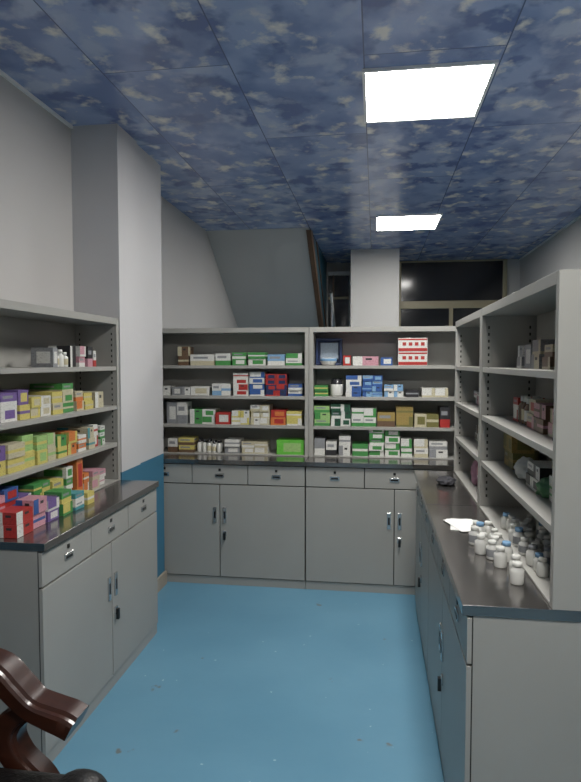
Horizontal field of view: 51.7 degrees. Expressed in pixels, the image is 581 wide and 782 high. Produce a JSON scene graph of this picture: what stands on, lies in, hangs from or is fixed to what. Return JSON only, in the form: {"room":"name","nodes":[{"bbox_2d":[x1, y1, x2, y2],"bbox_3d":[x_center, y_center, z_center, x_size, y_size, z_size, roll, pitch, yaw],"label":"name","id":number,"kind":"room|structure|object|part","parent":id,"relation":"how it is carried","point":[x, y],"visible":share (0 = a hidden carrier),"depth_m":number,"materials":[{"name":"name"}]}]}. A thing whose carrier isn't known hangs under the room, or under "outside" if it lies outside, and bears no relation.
{"room":"pharmacy","nodes":[
{"label":"pharmacy","id":0,"kind":"room"},
{"bbox_2d":[71,124,140,479],"bbox_3d":[-1.090,-0.064,3.590,0.276,2.890,0.278,0,3,8],"label":"wall column","id":1,"kind":"structure","parent":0,"point":[103,156],"depth_m":3.43,"materials":[{"name":"white paint"}]},
{"bbox_2d":[0,75,237,327],"bbox_3d":[-1.290,-0.060,3.517,0.100,2.890,10.000,0,3,8],"label":"wall","id":2,"kind":"structure","parent":0,"point":[36,225],"depth_m":3.20,"materials":[{"name":"paint"}]},
{"bbox_2d":[0,69,72,128],"bbox_3d":[-1.579,-1.377,0.997,0.015,0.015,4.860,0,3,8],"label":"trim","id":3,"kind":"structure","parent":2,"relation":"attached to","point":[3,74],"depth_m":3.02,"materials":[{"name":"grey metal"}]},
{"bbox_2d":[206,228,326,327],"bbox_3d":[-0.175,-0.970,7.152,1.073,1.420,2.190,0,3,8],"label":"staircase","id":4,"kind":"structure","parent":2,"relation":"attached to","point":[271,278],"depth_m":6.68,"materials":[{"name":"paint"}]},
{"bbox_2d":[137,145,164,577],"bbox_3d":[-1.046,-0.081,3.950,0.262,2.890,0.448,0,3,8],"label":"wall","id":5,"kind":"structure","parent":0,"point":[148,169],"depth_m":3.94,"materials":[{"name":"white paint"}]},
{"bbox_2d":[157,571,166,591],"bbox_3d":[-0.908,1.318,3.998,0.016,0.090,0.448,0,3,8],"label":"baseboard","id":6,"kind":"structure","parent":5,"relation":"attached to","point":[162,579],"depth_m":4.13,"materials":[{"name":"tile"}]},
{"bbox_2d":[0,582,444,781],"bbox_3d":[0.527,1.446,3.332,3.770,0.100,10.000,0,3,8],"label":"floor","id":7,"kind":"structure","parent":0,"point":[233,683],"depth_m":2.81,"materials":[{"name":"blue plastic"}]},
{"bbox_2d":[0,648,106,781],"bbox_3d":[-0.906,0.869,1.303,0.878,1.244,0.708,0,3,8],"label":"chair","id":8,"kind":"object","parent":7,"relation":"on","point":[27,700],"visible":1,"depth_m":1.55,"materials":[{"name":"brown wood"}]},
{"bbox_3d":[-0.748,0.983,1.595,0.306,0.368,0.080,0,3,8],"label":"arm post","id":9,"kind":"part","parent":8,"relation":"part of","materials":[{"name":"brown wood"}]},
{"bbox_3d":[-0.813,1.044,1.298,0.600,0.170,0.540,0,3,8],"label":"seat","id":10,"kind":"part","parent":8,"relation":"part of","materials":[{"name":"black leather"}]},
{"bbox_3d":[-0.850,0.785,1.599,0.629,0.201,0.098,0,3,8],"label":"arm rail","id":11,"kind":"part","parent":8,"relation":"part of","materials":[{"name":"brown wood"}]},
{"bbox_2d":[0,299,158,766],"bbox_3d":[-1.070,0.518,2.851,0.494,1.800,1.190,0,3,8],"label":"medicine cabinet","id":12,"kind":"object","parent":7,"relation":"on","point":[79,590],"visible":0.75,"depth_m":2.76,"materials":[{"name":"grey metal"}]},
{"bbox_2d":[0,488,93,538],"bbox_3d":[-1.043,0.490,2.598,0.106,0.119,0.614,0,3,8],"label":"medicine boxes","id":13,"kind":"object","parent":12,"relation":"in","point":[30,512],"visible":1,"depth_m":2.46},
{"bbox_2d":[0,383,102,422],"bbox_3d":[-1.185,0.040,2.780,0.183,0.140,1.035,0,3,8],"label":"medicine boxes","id":14,"kind":"object","parent":12,"relation":"in","point":[43,399],"visible":1,"depth_m":2.78},
{"bbox_2d":[0,424,104,475],"bbox_3d":[-1.182,0.249,2.819,0.196,0.140,1.034,0,3,8],"label":"medicine boxes","id":15,"kind":"object","parent":12,"relation":"in","point":[18,452],"visible":1,"depth_m":2.72},
{"bbox_2d":[0,458,105,509],"bbox_3d":[-1.168,0.433,2.805,0.190,0.196,1.024,0,3,8],"label":"medicine boxes","id":16,"kind":"object","parent":12,"relation":"in","point":[72,475],"visible":0.64,"depth_m":2.87},
{"bbox_2d":[31,346,95,366],"bbox_3d":[-1.133,-0.173,3.000,0.136,0.105,0.439,0,3,8],"label":"medicine boxes","id":17,"kind":"object","parent":12,"relation":"in","point":[52,356],"visible":0.98,"depth_m":2.93,"materials":[{"name":"cardboard"}]},
{"bbox_2d":[162,327,308,588],"bbox_3d":[-0.458,0.444,4.372,1.190,1.800,0.494,0,3,8],"label":"medicine cabinet","id":18,"kind":"object","parent":7,"relation":"on","point":[239,519],"visible":0.54,"depth_m":4.20,"materials":[{"name":"grey metal"}]},
{"bbox_2d":[168,436,270,453],"bbox_3d":[-0.527,0.397,4.473,0.745,0.108,0.169,0,3,8],"label":"medicine boxes","id":19,"kind":"object","parent":18,"relation":"in","point":[193,444],"visible":1,"depth_m":4.42,"materials":[{"name":"cardboard"}]},
{"bbox_2d":[163,372,303,395],"bbox_3d":[-0.436,-0.057,4.450,1.074,0.173,0.174,0,3,8],"label":"medicine boxes","id":20,"kind":"object","parent":18,"relation":"in","point":[252,383],"visible":0.99,"depth_m":4.35},
{"bbox_2d":[167,401,303,424],"bbox_3d":[-0.405,0.160,4.455,1.004,0.158,0.182,0,3,8],"label":"medicine boxes","id":21,"kind":"object","parent":18,"relation":"in","point":[178,412],"visible":1,"depth_m":4.38},
{"bbox_2d":[178,347,303,364],"bbox_3d":[-0.361,-0.258,4.428,0.919,0.137,0.190,0,3,8],"label":"medicine boxes","id":22,"kind":"object","parent":18,"relation":"in","point":[186,356],"visible":0.95,"depth_m":4.36},
{"bbox_2d":[277,437,304,454],"bbox_3d":[0.009,0.403,4.389,0.200,0.104,0.145,0,3,8],"label":"carton","id":23,"kind":"object","parent":18,"relation":"in","point":[285,446],"visible":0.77,"depth_m":4.32,"materials":[{"name":"green cardboard"}]},
{"bbox_2d":[329,291,335,326],"bbox_3d":[0.542,0.021,7.407,0.036,2.352,1.300,0,3,8],"label":"stair handrail","id":24,"kind":"object","parent":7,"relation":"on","point":[330,292],"visible":0.17,"depth_m":6.86,"materials":[{"name":"silver metal"}]},
{"bbox_2d":[305,326,455,594],"bbox_3d":[0.723,0.452,4.205,1.190,1.800,0.494,0,3,8],"label":"medicine cabinet","id":25,"kind":"object","parent":7,"relation":"on","point":[361,510],"visible":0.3,"depth_m":4.07,"materials":[{"name":"grey metal"}]},
{"bbox_2d":[316,338,342,364],"bbox_3d":[0.276,-0.283,4.330,0.190,0.194,0.162,0,3,8],"label":"tray","id":26,"kind":"object","parent":25,"relation":"in","point":[329,351],"visible":0.91,"depth_m":4.38,"materials":[{"name":"plastic"}]},
{"bbox_2d":[330,378,342,395],"bbox_3d":[0.333,-0.026,4.315,0.090,0.125,0.090,0,3,8],"label":"jar","id":27,"kind":"object","parent":25,"relation":"in","point":[336,385],"visible":0.98,"depth_m":4.28,"materials":[{"name":"plastic"}]},
{"bbox_2d":[343,355,392,364],"bbox_3d":[0.553,-0.219,4.298,0.345,0.071,0.177,0,3,8],"label":"medicine boxes","id":28,"kind":"object","parent":25,"relation":"in","point":[347,359],"visible":0.98,"depth_m":4.21},
{"bbox_2d":[314,375,447,396],"bbox_3d":[0.641,-0.038,4.296,0.931,0.149,0.183,0,3,8],"label":"medicine boxes","id":29,"kind":"object","parent":25,"relation":"in","point":[354,388],"visible":0.99,"depth_m":4.23},
{"bbox_2d":[315,430,447,457],"bbox_3d":[0.642,0.356,4.309,0.928,0.206,0.175,0,3,8],"label":"medicine boxes","id":30,"kind":"object","parent":25,"relation":"in","point":[423,447],"visible":0.96,"depth_m":4.23},
{"bbox_2d":[314,403,449,427],"bbox_3d":[0.648,0.169,4.303,0.945,0.156,0.174,0,3,8],"label":"medicine boxes","id":31,"kind":"object","parent":25,"relation":"in","point":[335,414],"visible":1,"depth_m":4.23},
{"bbox_2d":[397,338,427,365],"bbox_3d":[0.860,-0.277,4.247,0.200,0.191,0.162,0,3,8],"label":"carton","id":32,"kind":"object","parent":25,"relation":"in","point":[410,351],"visible":0.99,"depth_m":4.17,"materials":[{"name":"cardboard"}]},
{"bbox_2d":[414,309,480,683],"bbox_3d":[0.948,0.498,3.262,0.494,1.800,0.900,0,3,8],"label":"medicine cabinet","id":33,"kind":"object","parent":7,"relation":"on","point":[463,492],"visible":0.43,"depth_m":3.47,"materials":[{"name":"grey metal"}]},
{"bbox_2d":[436,476,455,485],"bbox_3d":[0.866,0.493,3.326,0.111,0.042,0.180,0,3,8],"label":"cloth","id":34,"kind":"object","parent":33,"relation":"in","point":[442,480],"visible":1,"depth_m":3.28,"materials":[{"name":"grey fabric"}]},
{"bbox_2d":[471,460,477,485],"bbox_3d":[1.037,0.428,3.254,0.111,0.163,0.169,0,3,8],"label":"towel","id":35,"kind":"object","parent":33,"relation":"in","point":[474,478],"visible":0.24,"depth_m":3.23,"materials":[{"name":"pink fabric"}]},
{"bbox_2d":[474,391,478,404],"bbox_3d":[1.101,0.049,3.185,0.140,0.084,0.684,0,3,8],"label":"medicine boxes","id":36,"kind":"object","parent":33,"relation":"in","point":[476,393],"visible":0.11,"depth_m":3.44},
{"bbox_2d":[475,425,477,440],"bbox_3d":[1.109,0.259,3.196,0.137,0.084,0.687,0,3,8],"label":"medicine boxes","id":37,"kind":"object","parent":33,"relation":"in","point":[476,432],"visible":0.05,"depth_m":3.49},
{"bbox_2d":[426,269,580,781],"bbox_3d":[0.801,0.548,2.224,0.494,1.800,1.190,0,3,8],"label":"medicine cabinet","id":38,"kind":"object","parent":7,"relation":"on","point":[504,658],"visible":0.85,"depth_m":1.68,"materials":[{"name":"grey metal"}]},
{"bbox_2d":[444,518,472,531],"bbox_3d":[0.717,0.553,2.474,0.146,0.006,0.209,0,3,3],"label":"paper sheets","id":39,"kind":"object","parent":38,"relation":"in","point":[463,525],"visible":0.76,"depth_m":2.47,"materials":[{"name":"white paper"}]},
{"bbox_2d":[469,512,550,585],"bbox_3d":[0.823,0.536,2.106,0.356,0.074,0.649,0,3,8],"label":"bottles","id":40,"kind":"object","parent":38,"relation":"in","point":[486,539],"visible":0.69,"depth_m":2.08,"materials":[{"name":"plastic"}]},
{"bbox_2d":[513,456,532,479],"bbox_3d":[0.930,0.298,2.352,0.103,0.085,0.132,0,3,8],"label":"plastic bag","id":41,"kind":"object","parent":38,"relation":"in","point":[521,466],"visible":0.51,"depth_m":2.33,"materials":[{"name":"grey plastic"}]},
{"bbox_2d":[503,432,552,501],"bbox_3d":[0.947,0.278,2.216,0.148,0.140,0.951,0,3,8],"label":"medicine boxes","id":42,"kind":"object","parent":38,"relation":"in","point":[515,449],"visible":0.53,"depth_m":2.52},
{"bbox_2d":[513,395,553,437],"bbox_3d":[0.950,0.084,2.186,0.148,0.110,0.686,0,3,8],"label":"medicine boxes","id":43,"kind":"object","parent":38,"relation":"in","point":[535,412],"visible":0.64,"depth_m":2.18,"materials":[{"name":"cardboard"}]},
{"bbox_2d":[517,339,554,368],"bbox_3d":[0.967,-0.136,2.235,0.135,0.105,0.475,0,3,8],"label":"medicine boxes","id":44,"kind":"object","parent":38,"relation":"in","point":[540,354],"visible":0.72,"depth_m":2.16},
{"bbox_2d":[535,477,549,497],"bbox_3d":[0.880,0.320,2.013,0.112,0.075,0.078,0,3,8],"label":"wrapped bundle","id":45,"kind":"object","parent":38,"relation":"in","point":[543,489],"visible":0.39,"depth_m":2.00,"materials":[{"name":"green plastic"}]},
{"bbox_2d":[0,0,580,262],"bbox_3d":[0.527,-1.541,3.188,3.770,0.100,10.000,0,3,8],"label":"ceiling","id":46,"kind":"structure","parent":0,"point":[250,112],"depth_m":3.16,"materials":[{"name":"blue"}]},
{"bbox_2d":[375,213,442,230],"bbox_3d":[1.114,-1.607,5.730,0.600,0.014,0.600,0,3,8],"label":"panel light","id":47,"kind":"object","parent":46,"relation":"in","point":[408,221],"depth_m":5.71,"materials":[{"name":"white plastic"}]},
{"bbox_2d":[362,59,498,123],"bbox_3d":[0.665,-1.474,2.989,0.600,0.014,0.600,0,3,8],"label":"panel light","id":48,"kind":"object","parent":46,"relation":"in","point":[454,90],"depth_m":2.93,"materials":[{"name":"white plastic"}]},
{"bbox_2d":[351,249,398,326],"bbox_3d":[1.068,-0.260,7.647,0.570,2.890,0.950,0,3,8],"label":"wall pier","id":49,"kind":"object","parent":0,"point":[374,272],"visible":0.36,"depth_m":7.13,"materials":[{"name":"paint"}]},
{"bbox_2d":[326,259,519,326],"bbox_3d":[1.221,-0.284,8.155,3.570,2.890,0.100,0,3,8],"label":"wall","id":50,"kind":"structure","parent":0,"point":[513,266],"depth_m":7.82,"materials":[{"name":"paint"}]},
{"bbox_2d":[328,271,350,326],"bbox_3d":[0.678,-0.224,8.149,0.338,2.770,0.069,0,3,8],"label":"door","id":51,"kind":"structure","parent":50,"relation":"in","point":[339,282],"depth_m":8.10,"materials":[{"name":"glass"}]},
{"bbox_2d":[399,259,507,325],"bbox_3d":[2.116,-0.721,7.926,1.400,1.985,0.059,0,3,8],"label":"window","id":52,"kind":"structure","parent":50,"relation":"in","point":[441,292],"depth_m":7.91,"materials":[{"name":"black glass"}]},
{"bbox_2d":[520,218,580,288],"bbox_3d":[2.344,-0.035,3.003,0.100,2.890,10.000,0,3,8],"label":"wall","id":53,"kind":"structure","parent":0,"point":[563,250],"depth_m":6.29,"materials":[{"name":"paint"}]},
{"bbox_2d":[519,215,580,259],"bbox_3d":[2.287,-1.471,2.941,0.015,0.015,9.800,0,3,8],"label":"trim","id":54,"kind":"structure","parent":53,"relation":"attached to","point":[578,217],"depth_m":6.32,"materials":[{"name":"grey metal"}]}
]}

